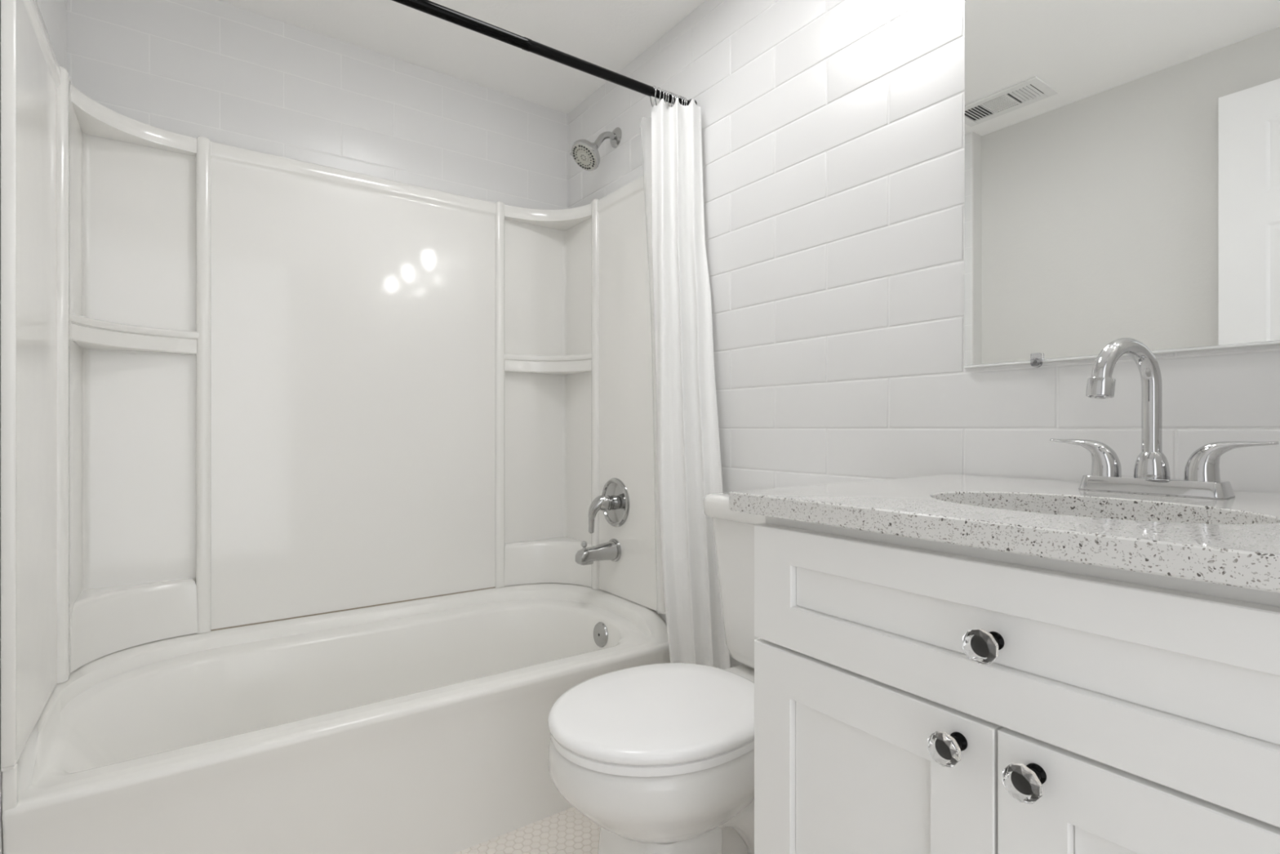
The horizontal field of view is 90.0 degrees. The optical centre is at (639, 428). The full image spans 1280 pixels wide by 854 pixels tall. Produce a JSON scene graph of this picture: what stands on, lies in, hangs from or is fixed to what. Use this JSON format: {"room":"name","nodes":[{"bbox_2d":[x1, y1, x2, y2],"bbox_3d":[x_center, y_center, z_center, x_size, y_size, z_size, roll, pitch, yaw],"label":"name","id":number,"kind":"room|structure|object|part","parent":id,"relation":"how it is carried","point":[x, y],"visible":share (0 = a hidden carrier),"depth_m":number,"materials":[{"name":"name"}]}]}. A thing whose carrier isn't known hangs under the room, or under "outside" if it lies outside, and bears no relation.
{"room":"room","nodes":[
{"label":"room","id":0,"kind":"room"},
{"bbox_2d":[0,0,66,853],"bbox_3d":[-1.213,-0.111,1.229,0.080,2.121,0.810,0,0,-35],"label":"wall","id":1,"kind":"structure","parent":0,"point":[54,12],"depth_m":1.37,"materials":[{"name":"white paint"}]},
{"bbox_2d":[66,0,568,209],"bbox_3d":[-0.862,-0.111,2.010,1.421,2.121,0.080,0,0,-35],"label":"wall","id":2,"kind":"structure","parent":0,"point":[219,72],"depth_m":1.88,"materials":[{"name":"white tile"}]},
{"bbox_2d":[0,0,666,771],"bbox_3d":[-0.636,-0.116,1.691,1.395,1.317,0.700,0,0,-35],"label":"shower surround","id":3,"kind":"object","parent":2,"relation":"attached to","point":[239,387],"visible":0.92,"depth_m":1.80,"materials":[{"name":"white plastic"}]},
{"bbox_3d":[-0.997,-0.118,1.010,0.018,1.304,0.010,0,0,-35],"label":"trim","id":4,"kind":"part","parent":3,"relation":"part of","materials":[{"name":"white plastic"}]},
{"bbox_3d":[-1.122,-0.115,1.189,0.020,1.310,0.434,0,0,-35],"label":"panel","id":5,"kind":"part","parent":3,"relation":"part of","materials":[{"name":"white plastic"}]},
{"bbox_3d":[-1.217,-0.114,1.557,0.232,1.308,0.224,0,0,-35],"label":"corner panel","id":6,"kind":"part","parent":3,"relation":"part of","materials":[{"name":"white plastic"}]},
{"bbox_2d":[71,84,196,156],"bbox_3d":[-1.223,-0.749,1.555,0.246,0.042,0.229,0,0,-35],"label":"corner shelf","id":7,"kind":"object","parent":3,"relation":"attached to","point":[96,123],"depth_m":1.59,"materials":[{"name":"white plastic"}]},
{"bbox_2d":[70,313,199,355],"bbox_3d":[-1.222,-0.227,1.553,0.254,0.060,0.233,0,0,-35],"label":"corner shelf","id":8,"kind":"object","parent":3,"relation":"attached to","point":[88,335],"depth_m":1.60,"materials":[{"name":"white plastic"}]},
{"bbox_3d":[-0.829,-0.115,1.960,0.820,1.310,0.038,0,0,-35],"label":"panel","id":9,"kind":"part","parent":3,"relation":"part of","materials":[{"name":"white plastic"}]},
{"bbox_2d":[503,353,591,374],"bbox_3d":[-0.317,-0.227,2.201,0.260,0.060,0.224,0,0,-35],"label":"corner shelf","id":10,"kind":"object","parent":3,"relation":"attached to","point":[513,363],"depth_m":2.23,"materials":[{"name":"white plastic"}]},
{"bbox_2d":[504,203,591,231],"bbox_3d":[-0.316,-0.749,2.204,0.256,0.042,0.221,0,0,-35],"label":"corner shelf","id":11,"kind":"object","parent":3,"relation":"attached to","point":[571,219],"depth_m":2.24,"materials":[{"name":"white plastic"}]},
{"bbox_3d":[-0.316,-0.114,2.202,0.251,1.308,0.216,0,0,-35],"label":"corner panel","id":12,"kind":"part","parent":3,"relation":"part of","materials":[{"name":"white plastic"}]},
{"bbox_2d":[575,538,621,565],"bbox_3d":[-0.135,0.392,2.039,0.141,0.078,0.075,0,0,-35],"label":"tub spout","id":13,"kind":"object","parent":3,"relation":"attached to","point":[611,549],"visible":1,"depth_m":2.02,"materials":[{"name":"grey metal"}]},
{"bbox_3d":[-0.175,0.367,2.010,0.020,0.029,0.020,0,0,-35],"label":"diverter knob","id":14,"kind":"part","parent":13,"relation":"part of","materials":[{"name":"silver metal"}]},
{"bbox_2d":[588,477,629,533],"bbox_3d":[-0.115,0.247,2.047,0.098,0.174,0.158,0,0,-35],"label":"shower valve","id":15,"kind":"object","parent":3,"relation":"attached to","point":[614,500],"visible":1,"depth_m":2.04,"materials":[{"name":"grey metal"}]},
{"bbox_3d":[-0.136,0.272,2.037,0.054,0.125,0.047,0,0,-25],"label":"lever","id":16,"kind":"part","parent":15,"relation":"part of","materials":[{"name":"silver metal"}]},
{"bbox_3d":[-0.006,-0.115,1.985,0.028,1.310,0.440,0,0,-35],"label":"panel","id":17,"kind":"part","parent":3,"relation":"part of","materials":[{"name":"white plastic"}]},
{"bbox_2d":[216,0,706,114],"bbox_3d":[-0.181,-1.211,0.993,1.625,0.080,2.528,0,0,-35],"label":"ceiling","id":18,"kind":"structure","parent":0,"point":[608,34],"depth_m":1.90,"materials":[{"name":"white paint"}]},
{"bbox_2d":[453,806,599,853],"bbox_3d":[-0.036,0.990,0.789,1.625,0.080,3.028,0,0,-35],"label":"floor","id":19,"kind":"structure","parent":0,"point":[568,831],"depth_m":1.49,"materials":[{"name":"white tile"}]},
{"bbox_2d":[1,582,670,853],"bbox_3d":[-0.637,0.743,1.692,1.394,0.414,0.692,0,0,-35],"label":"bathtub","id":20,"kind":"object","parent":19,"relation":"on","point":[419,726],"visible":0.88,"depth_m":1.45,"materials":[{"name":"white ceramic"}]},
{"bbox_3d":[-0.116,0.632,1.969,0.030,0.075,0.075,0,0,-35],"label":"overflow plate","id":21,"kind":"part","parent":20,"relation":"part of","materials":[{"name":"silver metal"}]},
{"bbox_2d":[547,491,765,853],"bbox_3d":[0.120,0.551,1.269,0.634,0.795,0.388,0,0,-35],"label":"toilet","id":22,"kind":"object","parent":19,"relation":"on","point":[660,757],"visible":0.7,"depth_m":1.11,"materials":[{"name":"white ceramic"}]},
{"bbox_3d":[0.040,0.524,1.212,0.438,0.026,0.372,0,0,-35],"label":"lid","id":23,"kind":"part","parent":22,"relation":"part of","materials":[{"name":"white plastic"}]},
{"bbox_3d":[0.049,0.643,1.218,0.460,0.169,0.365,0,0,-35],"label":"bowl","id":24,"kind":"part","parent":22,"relation":"part of","materials":[{"name":"white ceramic"}]},
{"bbox_3d":[0.039,0.548,1.212,0.427,0.018,0.364,0,0,-35],"label":"seat","id":25,"kind":"part","parent":22,"relation":"part of","materials":[{"name":"white plastic"}]},
{"bbox_3d":[0.310,0.180,1.404,0.168,0.052,0.388,0,0,-35],"label":"tank lid","id":26,"kind":"part","parent":22,"relation":"part of","materials":[{"name":"white ceramic"}]},
{"bbox_3d":[0.316,0.376,1.408,0.154,0.340,0.354,0,0,-35],"label":"tank","id":27,"kind":"part","parent":22,"relation":"part of","materials":[{"name":"white ceramic"}]},
{"bbox_2d":[754,515,1279,853],"bbox_3d":[0.537,0.530,0.743,0.574,0.838,0.621,0,0,-35],"label":"vanity cabinet","id":28,"kind":"object","parent":19,"relation":"on","point":[913,695],"visible":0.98,"depth_m":0.59,"materials":[{"name":"white paint"}]},
{"bbox_3d":[0.248,0.558,0.729,0.019,0.554,0.310,0,0,-35],"label":"door","id":29,"kind":"part","parent":28,"relation":"part of","materials":[{"name":"white paint"}]},
{"bbox_3d":[0.289,0.304,0.608,0.015,0.032,0.030,0,0,-35],"label":"knob","id":30,"kind":"part","parent":28,"relation":"part of","materials":[{"name":"clear glass"}]},
{"bbox_3d":[0.303,0.304,0.619,0.019,0.021,0.021,0,0,-35],"label":"knob","id":31,"kind":"part","parent":28,"relation":"part of","materials":[{"name":"black metal"}]},
{"bbox_3d":[0.309,0.198,0.581,0.015,0.032,0.030,0,0,-35],"label":"knob","id":32,"kind":"part","parent":28,"relation":"part of","materials":[{"name":"clear glass"}]},
{"bbox_3d":[0.323,0.198,0.591,0.019,0.021,0.021,0,0,-35],"label":"knob","id":33,"kind":"part","parent":28,"relation":"part of","materials":[{"name":"black metal"}]},
{"bbox_2d":[728,474,1279,592],"bbox_3d":[0.541,0.149,0.748,0.566,0.131,0.663,0,0,-35],"label":"countertop","id":34,"kind":"structure","parent":28,"relation":"on","point":[1235,541],"depth_m":0.65,"materials":[{"name":"stone"}]},
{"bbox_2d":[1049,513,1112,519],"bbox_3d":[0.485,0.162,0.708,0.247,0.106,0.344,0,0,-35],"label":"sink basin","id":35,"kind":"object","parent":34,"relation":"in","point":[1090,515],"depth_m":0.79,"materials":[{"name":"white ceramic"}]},
{"bbox_2d":[1049,337,1279,498],"bbox_3d":[0.669,-0.016,0.837,0.196,0.200,0.155,0,0,17],"label":"faucet","id":36,"kind":"object","parent":34,"relation":"on","point":[1152,473],"visible":1,"depth_m":0.82,"materials":[{"name":"silver metal"}]},
{"bbox_3d":[0.625,0.040,0.899,0.034,0.051,0.085,0,0,-35],"label":"lever handle","id":37,"kind":"part","parent":36,"relation":"part of","materials":[{"name":"silver metal"}]},
{"bbox_3d":[0.623,-0.041,0.819,0.120,0.151,0.021,0,0,-21],"label":"spout","id":38,"kind":"part","parent":36,"relation":"part of","materials":[{"name":"silver metal"}]},
{"bbox_3d":[0.669,0.074,0.837,0.054,0.019,0.158,0,0,-35],"label":"plate","id":39,"kind":"part","parent":36,"relation":"part of","materials":[{"name":"silver metal"}]},
{"bbox_3d":[0.713,0.040,0.774,0.034,0.051,0.085,0,0,-35],"label":"lever handle","id":40,"kind":"part","parent":36,"relation":"part of","materials":[{"name":"silver metal"}]},
{"bbox_3d":[0.329,0.305,0.552,0.015,0.032,0.030,0,0,-35],"label":"knob","id":41,"kind":"part","parent":28,"relation":"part of","materials":[{"name":"clear glass"}]},
{"bbox_3d":[0.343,0.305,0.562,0.019,0.021,0.021,0,0,-35],"label":"knob","id":42,"kind":"part","parent":28,"relation":"part of","materials":[{"name":"black metal"}]},
{"bbox_3d":[0.429,0.558,0.474,0.019,0.554,0.308,0,0,-35],"label":"door","id":43,"kind":"part","parent":28,"relation":"part of","materials":[{"name":"white paint"}]},
{"bbox_2d":[567,0,1279,667],"bbox_3d":[0.442,-0.111,1.449,0.080,2.121,2.370,0,0,-35],"label":"wall","id":44,"kind":"structure","parent":0,"point":[833,131],"depth_m":1.36,"materials":[{"name":"white tile"}]},
{"bbox_2d":[391,0,697,106],"bbox_3d":[-0.442,-0.901,1.377,1.445,0.038,0.038,0,0,-35],"label":"curtain rod","id":45,"kind":"object","parent":44,"relation":"attached to","point":[427,6],"visible":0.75,"depth_m":1.50,"materials":[{"name":"black metal"}]},
{"bbox_2d":[649,85,656,106],"bbox_3d":[0.035,-0.889,1.715,0.003,0.055,0.034,0,0,-27],"label":"curtain ring","id":46,"kind":"object","parent":45,"relation":"hanging from","point":[653,86],"visible":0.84,"depth_m":1.71,"materials":[{"name":"silver metal"}]},
{"bbox_2d":[654,87,661,105],"bbox_3d":[0.048,-0.889,1.724,0.003,0.055,0.034,0,0,-25],"label":"curtain ring","id":47,"kind":"object","parent":45,"relation":"hanging from","point":[658,87],"visible":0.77,"depth_m":1.72,"materials":[{"name":"silver metal"}]},
{"bbox_2d":[569,127,622,171],"bbox_3d":[-0.143,-0.911,2.066,0.162,0.160,0.109,0,0,-35],"label":"shower","id":48,"kind":"object","parent":44,"relation":"attached to","point":[585,153],"visible":1,"depth_m":2.04,"materials":[{"name":"grey metal"}]},
{"bbox_3d":[-0.117,-0.935,2.085,0.091,0.073,0.022,0,0,-35],"label":"shower arm","id":49,"kind":"part","parent":48,"relation":"part of","materials":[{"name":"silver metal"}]},
{"bbox_2d":[964,0,1279,368],"bbox_3d":[0.782,-0.480,0.890,0.013,0.740,0.664,0,0,-35],"label":"mirror","id":50,"kind":"object","parent":44,"relation":"attached to","point":[1122,157],"visible":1,"depth_m":0.96,"materials":[{"name":"clear glass"}]},
{"bbox_2d":[1030,352,1042,367],"bbox_3d":[0.652,-0.113,1.054,0.010,0.024,0.016,0,0,-35],"label":"mirror clip","id":51,"kind":"object","parent":50,"relation":"attached to","point":[1037,357],"visible":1,"depth_m":1.05,"materials":[{"name":"clear plastic"}]},
{"label":"curtain ring","id":52,"kind":"object","parent":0,"visible":0},
{"bbox_2d":[651,97,730,669],"bbox_3d":[0.127,-0.049,1.701,0.273,1.658,0.108,0,0,42],"label":"shower curtain","id":53,"kind":"object","parent":52,"relation":"hanging from","point":[690,468],"visible":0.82,"depth_m":1.70,"materials":[{"name":"white fabric"}]}
]}

